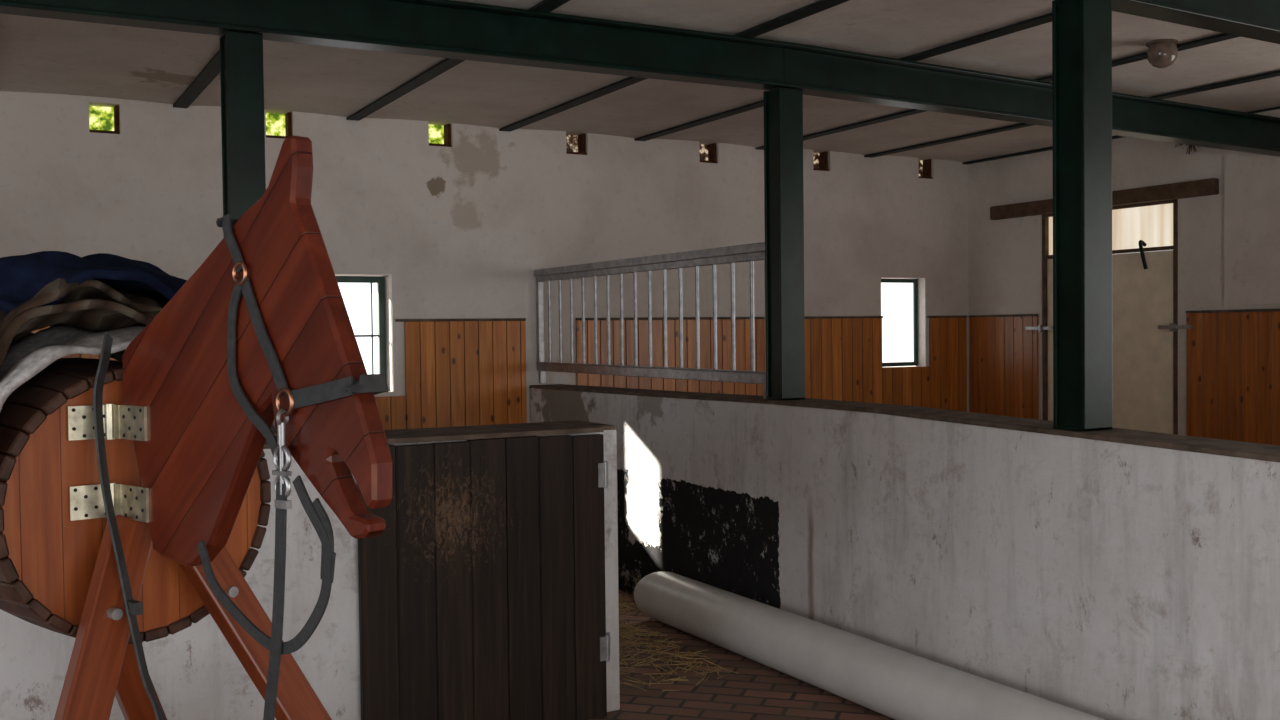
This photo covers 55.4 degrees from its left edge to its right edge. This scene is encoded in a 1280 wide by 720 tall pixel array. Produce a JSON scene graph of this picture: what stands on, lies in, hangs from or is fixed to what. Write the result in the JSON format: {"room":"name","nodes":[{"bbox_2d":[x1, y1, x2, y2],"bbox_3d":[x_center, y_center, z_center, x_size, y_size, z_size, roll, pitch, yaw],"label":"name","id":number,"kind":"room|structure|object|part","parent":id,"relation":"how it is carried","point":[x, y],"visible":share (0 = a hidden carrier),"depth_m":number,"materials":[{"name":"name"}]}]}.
{"room":"farm building","nodes":[
{"label":"farm building","id":0,"kind":"room"},
{"bbox_2d":[0,91,968,422],"bbox_3d":[-2.321,-0.276,8.053,12.190,3.400,0.380,-1,2,-28],"label":"wall","id":1,"kind":"structure","parent":0,"point":[462,230],"depth_m":8.54,"materials":[{"name":"paint"}]},
{"bbox_2d":[89,106,119,133],"bbox_3d":[-3.309,-1.454,7.501,0.168,0.174,0.350,-1,2,-28],"label":"lining","id":2,"kind":"object","parent":1,"relation":"attached to","point":[116,108],"visible":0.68,"depth_m":7.39,"materials":[{"name":"brown wood"}]},
{"bbox_2d":[89,106,113,130],"bbox_3d":[-3.278,-1.465,7.444,0.166,0.156,0.020,-1,2,-28],"label":"foliage","id":3,"kind":"object","parent":2,"relation":"in","point":[100,118],"visible":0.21,"depth_m":7.43,"materials":[{"name":"green plant"}]},
{"bbox_2d":[31,318,526,435],"bbox_3d":[-4.047,0.627,6.903,7.380,1.683,0.027,-1,2,-28],"label":"wainscot panel","id":4,"kind":"object","parent":1,"relation":"attached to","point":[459,372],"visible":0.19,"depth_m":8.40,"materials":[{"name":"brown wood"}]},
{"bbox_2d":[266,113,291,138],"bbox_3d":[-2.404,-1.512,7.990,0.168,0.174,0.350,-1,2,-28],"label":"lining","id":5,"kind":"object","parent":1,"relation":"attached to","point":[288,118],"visible":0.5,"depth_m":7.88,"materials":[{"name":"brown wood"}]},
{"bbox_2d":[266,113,284,135],"bbox_3d":[-2.373,-1.523,7.933,0.166,0.156,0.020,-1,2,-28],"label":"foliage","id":6,"kind":"object","parent":5,"relation":"in","point":[275,123],"visible":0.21,"depth_m":7.92,"materials":[{"name":"green plant"}]},
{"bbox_2d":[336,276,386,381],"bbox_3d":[-1.963,-0.176,8.214,0.502,0.777,0.040,-1,2,-28],"label":"frame","id":7,"kind":"object","parent":1,"relation":"attached to","point":[380,280],"visible":0.38,"depth_m":8.30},
{"bbox_2d":[429,124,451,146],"bbox_3d":[-1.454,-1.550,8.504,0.168,0.174,0.350,-1,2,-28],"label":"lining","id":8,"kind":"object","parent":1,"relation":"attached to","point":[447,128],"visible":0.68,"depth_m":8.39,"materials":[{"name":"brown wood"}]},
{"bbox_2d":[429,124,443,143],"bbox_3d":[-1.423,-1.562,8.446,0.166,0.156,0.020,-1,2,-28],"label":"foliage","id":9,"kind":"object","parent":8,"relation":"in","point":[436,132],"visible":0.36,"depth_m":8.44,"materials":[{"name":"green plant"}]},
{"bbox_2d":[566,133,585,154],"bbox_3d":[-0.548,-1.578,8.993,0.168,0.174,0.350,-1,2,-28],"label":"lining","id":10,"kind":"object","parent":1,"relation":"attached to","point":[582,137],"visible":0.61,"depth_m":8.88,"materials":[{"name":"brown wood"}]},
{"bbox_2d":[566,134,577,151],"bbox_3d":[-0.518,-1.589,8.936,0.166,0.156,0.020,-1,2,-28],"label":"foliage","id":11,"kind":"object","parent":10,"relation":"in","point":[571,140],"visible":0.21,"depth_m":8.94,"materials":[{"name":"brown plant"}]},
{"bbox_2d":[700,143,716,162],"bbox_3d":[0.436,-1.603,9.526,0.168,0.174,0.350,-1,2,-28],"label":"lining","id":12,"kind":"object","parent":1,"relation":"attached to","point":[711,147],"visible":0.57,"depth_m":9.42,"materials":[{"name":"brown wood"}]},
{"bbox_2d":[699,144,707,160],"bbox_3d":[0.467,-1.614,9.469,0.166,0.156,0.020,-1,2,-28],"label":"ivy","id":13,"kind":"object","parent":12,"relation":"in","point":[703,148],"visible":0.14,"depth_m":9.47,"materials":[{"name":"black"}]},
{"bbox_2d":[576,315,966,411],"bbox_3d":[1.198,0.495,9.740,3.750,1.683,0.027,-1,2,-28],"label":"wainscot panel","id":14,"kind":"object","parent":1,"relation":"attached to","point":[843,354],"visible":0.32,"depth_m":9.87,"materials":[{"name":"brown wood"}]},
{"bbox_2d":[813,151,828,170],"bbox_3d":[1.377,-1.622,10.035,0.168,0.174,0.350,-1,2,-28],"label":"lining","id":15,"kind":"object","parent":1,"relation":"attached to","point":[823,156],"visible":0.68,"depth_m":9.93,"materials":[{"name":"brown wood"}]},
{"bbox_2d":[813,152,819,168],"bbox_3d":[1.408,-1.633,9.978,0.166,0.156,0.020,-1,2,-28],"label":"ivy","id":16,"kind":"object","parent":15,"relation":"in","point":[815,155],"visible":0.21,"depth_m":9.98,"materials":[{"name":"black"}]},
{"bbox_2d":[881,283,913,362],"bbox_3d":[2.172,-0.319,10.393,0.402,0.677,0.004,-1,2,-28],"label":"pane","id":17,"kind":"object","parent":1,"relation":"attached to","point":[896,298],"visible":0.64,"depth_m":10.40,"materials":[{"name":"white glass"}]},
{"bbox_2d":[881,278,917,366],"bbox_3d":[2.172,-0.319,10.393,0.472,0.747,0.040,-1,2,-28],"label":"frame","id":18,"kind":"object","parent":1,"relation":"attached to","point":[883,280],"visible":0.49,"depth_m":10.47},
{"bbox_2d":[919,159,931,178],"bbox_3d":[2.345,-1.636,10.559,0.168,0.174,0.350,-1,2,-28],"label":"lining","id":19,"kind":"object","parent":1,"relation":"attached to","point":[926,163],"visible":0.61,"depth_m":10.46,"materials":[{"name":"brown wood"}]},
{"bbox_2d":[919,160,922,175],"bbox_3d":[2.376,-1.647,10.501,0.166,0.156,0.020,-1,2,-28],"label":"window pane","id":20,"kind":"object","parent":19,"relation":"in","point":[920,161],"visible":0.21,"depth_m":10.52,"materials":[{"name":"black"}]},
{"bbox_2d":[0,0,1279,161],"bbox_3d":[0.273,-1.682,3.187,12.095,0.364,11.000,-1,2,-28],"label":"ceiling","id":21,"kind":"structure","parent":0,"point":[38,55],"depth_m":6.77,"materials":[{"name":"paint"}]},
{"bbox_2d":[173,0,1279,164],"bbox_3d":[0.629,-1.527,3.382,10.834,0.071,10.600,-1,2,-28],"label":"ceiling joists","id":22,"kind":"object","parent":21,"relation":"attached to","point":[211,70],"depth_m":7.01,"materials":[{"name":"black metal"}]},
{"bbox_2d":[1146,39,1178,67],"bbox_3d":[2.646,-1.554,6.179,0.150,0.145,0.150,-1,2,-28],"label":"ceiling lamp","id":23,"kind":"object","parent":21,"relation":"attached to","point":[1161,53],"depth_m":6.13,"materials":[{"name":"glass"}]},
{"bbox_2d":[1175,144,1198,153],"bbox_3d":[3.872,-1.559,8.612,0.053,0.223,0.240,-1,2,-28],"label":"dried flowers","id":24,"kind":"object","parent":21,"relation":"hanging from","point":[1189,146],"visible":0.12,"depth_m":8.60,"materials":[{"name":"brown plant"}]},
{"bbox_2d":[1112,0,1279,43],"bbox_3d":[0.074,-1.325,3.575,11.590,0.317,0.130,-1,2,-28],"label":"ceiling beam","id":25,"kind":"structure","parent":21,"relation":"attached to","point":[1253,19],"depth_m":4.74,"materials":[{"name":"metal"}]},
{"bbox_2d":[592,589,894,719],"bbox_3d":[0.293,1.564,3.304,12.190,0.100,11.280,-1,2,-28],"label":"floor","id":26,"kind":"structure","parent":0,"point":[759,691],"depth_m":5.38,"materials":[{"name":"brick"}]},
{"bbox_2d":[0,136,392,719],"bbox_3d":[-1.087,0.573,2.662,1.747,1.967,1.318,1,2,40],"label":"horse","id":27,"kind":"object","parent":26,"relation":"on","point":[135,490],"visible":1,"depth_m":2.50},
{"bbox_3d":[-1.126,0.949,2.310,0.050,1.355,0.092,-21,-36,39],"label":"leg","id":28,"kind":"part","parent":27,"relation":"part of","materials":[{"name":"brown wood"}]},
{"bbox_3d":[-1.381,1.049,3.447,0.050,1.064,0.092,19,38,38],"label":"leg","id":29,"kind":"part","parent":27,"relation":"part of","materials":[{"name":"brown wood"}]},
{"bbox_3d":[-0.704,0.932,2.801,0.050,1.352,0.092,-20,13,39],"label":"leg","id":30,"kind":"part","parent":27,"relation":"part of","materials":[{"name":"brown wood"}]},
{"bbox_2d":[220,30,265,236],"bbox_3d":[-1.553,0.108,4.831,0.140,2.772,0.140,-1,2,-28],"label":"support post","id":31,"kind":"object","parent":26,"relation":"on","point":[241,52],"visible":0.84,"depth_m":4.75,"materials":[{"name":"metal"}]},
{"bbox_2d":[0,430,619,719],"bbox_3d":[-2.960,0.947,3.766,6.335,1.185,0.370,-1,2,-28],"label":"masonry","id":32,"kind":"object","parent":26,"relation":"on","point":[195,673],"visible":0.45,"depth_m":4.42,"materials":[{"name":"paint"}]},
{"bbox_2d":[264,420,615,448],"bbox_3d":[-2.969,0.350,3.750,6.330,0.020,0.360,-1,2,-28],"label":"coping","id":33,"kind":"object","parent":32,"relation":"on","point":[557,424],"visible":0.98,"depth_m":5.01,"materials":[{"name":"concrete"}]},
{"bbox_2d":[357,427,609,719],"bbox_3d":[-0.580,0.883,4.802,1.060,1.196,0.065,-1,2,-28],"label":"gate","id":34,"kind":"object","parent":32,"relation":"attached to","point":[482,587],"visible":0.94,"depth_m":4.77,"materials":[{"name":"brown wood"}]},
{"bbox_3d":[-0.607,0.296,4.777,1.016,0.020,0.052,-1,2,-28],"label":"rail","id":35,"kind":"part","parent":34,"relation":"part of","materials":[{"name":"metal"}]},
{"bbox_2d":[618,589,738,690],"bbox_3d":[-0.550,1.411,6.877,1.209,0.046,3.362,-1,2,-23],"label":"litter","id":36,"kind":"object","parent":26,"relation":"on","point":[629,630],"visible":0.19,"depth_m":5.94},
{"bbox_2d":[634,571,1104,719],"bbox_3d":[1.107,1.328,4.889,0.270,0.270,4.300,-1,2,-28],"label":"pipe","id":37,"kind":"object","parent":26,"relation":"on","point":[894,683],"visible":1,"depth_m":5.18,"materials":[{"name":"grey plastic"}]},
{"bbox_2d":[530,388,1279,719],"bbox_3d":[1.593,0.855,4.558,0.260,1.225,9.470,-1,2,-28],"label":"masonry","id":38,"kind":"object","parent":26,"relation":"on","point":[1106,580],"visible":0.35,"depth_m":4.75,"materials":[{"name":"paint"}]},
{"bbox_2d":[530,384,1279,461],"bbox_3d":[1.582,0.261,4.552,0.250,0.072,9.490,-1,2,-28],"label":"coping","id":39,"kind":"object","parent":38,"relation":"on","point":[1265,452],"visible":0.98,"depth_m":4.78,"materials":[{"name":"wood"}]},
{"bbox_2d":[534,242,765,398],"bbox_3d":[-0.026,-0.213,7.397,0.070,0.805,2.900,-1,2,-28],"label":"grille","id":40,"kind":"object","parent":39,"relation":"on","point":[750,253],"visible":0.92,"depth_m":7.22,"materials":[{"name":"metal"}]},
{"bbox_2d":[763,87,804,399],"bbox_3d":[0.716,-0.570,6.052,0.140,1.530,0.140,-1,2,-28],"label":"support post","id":41,"kind":"object","parent":39,"relation":"on","point":[783,106],"visible":1,"depth_m":6.00,"materials":[{"name":"metal"}]},
{"bbox_2d":[1052,0,1112,430],"bbox_3d":[1.601,-0.526,4.416,0.145,1.555,0.145,-1,2,-28],"label":"support post","id":42,"kind":"object","parent":39,"relation":"on","point":[1081,29],"visible":1,"depth_m":4.37,"materials":[{"name":"metal"}]},
{"bbox_2d":[0,0,1279,156],"bbox_3d":[-0.811,-1.361,5.210,11.590,0.317,0.130,-1,2,-28],"label":"ceiling beam","id":43,"kind":"structure","parent":42,"relation":"on","point":[451,29],"depth_m":5.63,"materials":[{"name":"metal"}]},
{"bbox_2d":[968,137,1279,435],"bbox_3d":[5.591,-0.313,5.921,0.300,3.400,10.900,-1,2,-28],"label":"wall","id":44,"kind":"structure","parent":0,"point":[1005,255],"depth_m":9.78,"materials":[{"name":"paint"}]},
{"bbox_2d":[969,314,1038,418],"bbox_3d":[3.060,0.460,10.291,0.027,1.683,0.770,-1,2,-28],"label":"wainscot panel","id":45,"kind":"object","parent":44,"relation":"attached to","point":[1003,354],"visible":0.49,"depth_m":10.25,"materials":[{"name":"brown wood"}]},
{"bbox_2d":[990,178,1218,219],"bbox_3d":[3.486,-1.221,9.382,0.070,0.110,2.120,-1,2,-28],"label":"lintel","id":46,"kind":"structure","parent":44,"relation":"attached to","point":[1204,187],"depth_m":8.98,"materials":[{"name":"brown wood"}]},
{"bbox_2d":[1026,323,1192,331],"bbox_3d":[3.554,-0.246,9.341,0.068,0.060,1.560,-1,2,-28],"label":"bolts","id":47,"kind":"object","parent":44,"relation":"attached to","point":[1172,327],"visible":0.95,"depth_m":8.84,"materials":[{"name":"metal"}]},
{"bbox_2d":[1047,250,1172,433],"bbox_3d":[3.609,0.248,9.380,0.040,2.110,1.200,-1,2,-28],"label":"leaf","id":48,"kind":"object","parent":44,"relation":"attached to","point":[1142,299],"visible":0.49,"depth_m":9.10,"materials":[{"name":"beige wood"}]},
{"bbox_2d":[1042,199,1177,434],"bbox_3d":[3.612,0.073,9.378,0.090,2.500,1.270,-1,2,-28],"label":"frame","id":49,"kind":"object","parent":44,"relation":"attached to","point":[1045,217],"visible":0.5,"depth_m":9.04,"materials":[{"name":"grey metal"}]},
{"bbox_2d":[1049,203,1172,254],"bbox_3d":[3.599,-0.992,9.352,0.010,0.310,1.200,-1,2,-28],"label":"transom","id":50,"kind":"object","parent":44,"relation":"attached to","point":[1153,224],"visible":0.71,"depth_m":9.09,"materials":[{"name":"beige"}]},
{"bbox_2d":[1138,240,1147,268],"bbox_3d":[3.716,-0.776,8.988,0.074,0.220,0.069,-1,2,-28],"label":"handle","id":51,"kind":"object","parent":44,"relation":"attached to","point":[1141,243],"visible":1,"depth_m":8.97,"materials":[{"name":"green paint"}]},
{"bbox_2d":[1186,309,1279,445],"bbox_3d":[4.469,0.509,7.689,0.027,1.683,2.350,-1,2,-28],"label":"wainscot panel","id":52,"kind":"object","parent":44,"relation":"attached to","point":[1233,356],"visible":0.57,"depth_m":8.37,"materials":[{"name":"brown wood"}]},
{"bbox_2d":[1224,109,1279,304],"bbox_3d":[4.211,-1.012,8.078,0.045,1.280,0.730,-1,2,-28],"label":"wall","id":53,"kind":"structure","parent":44,"relation":"attached to","point":[1251,180],"depth_m":8.21,"materials":[{"name":"paint"}]}
]}

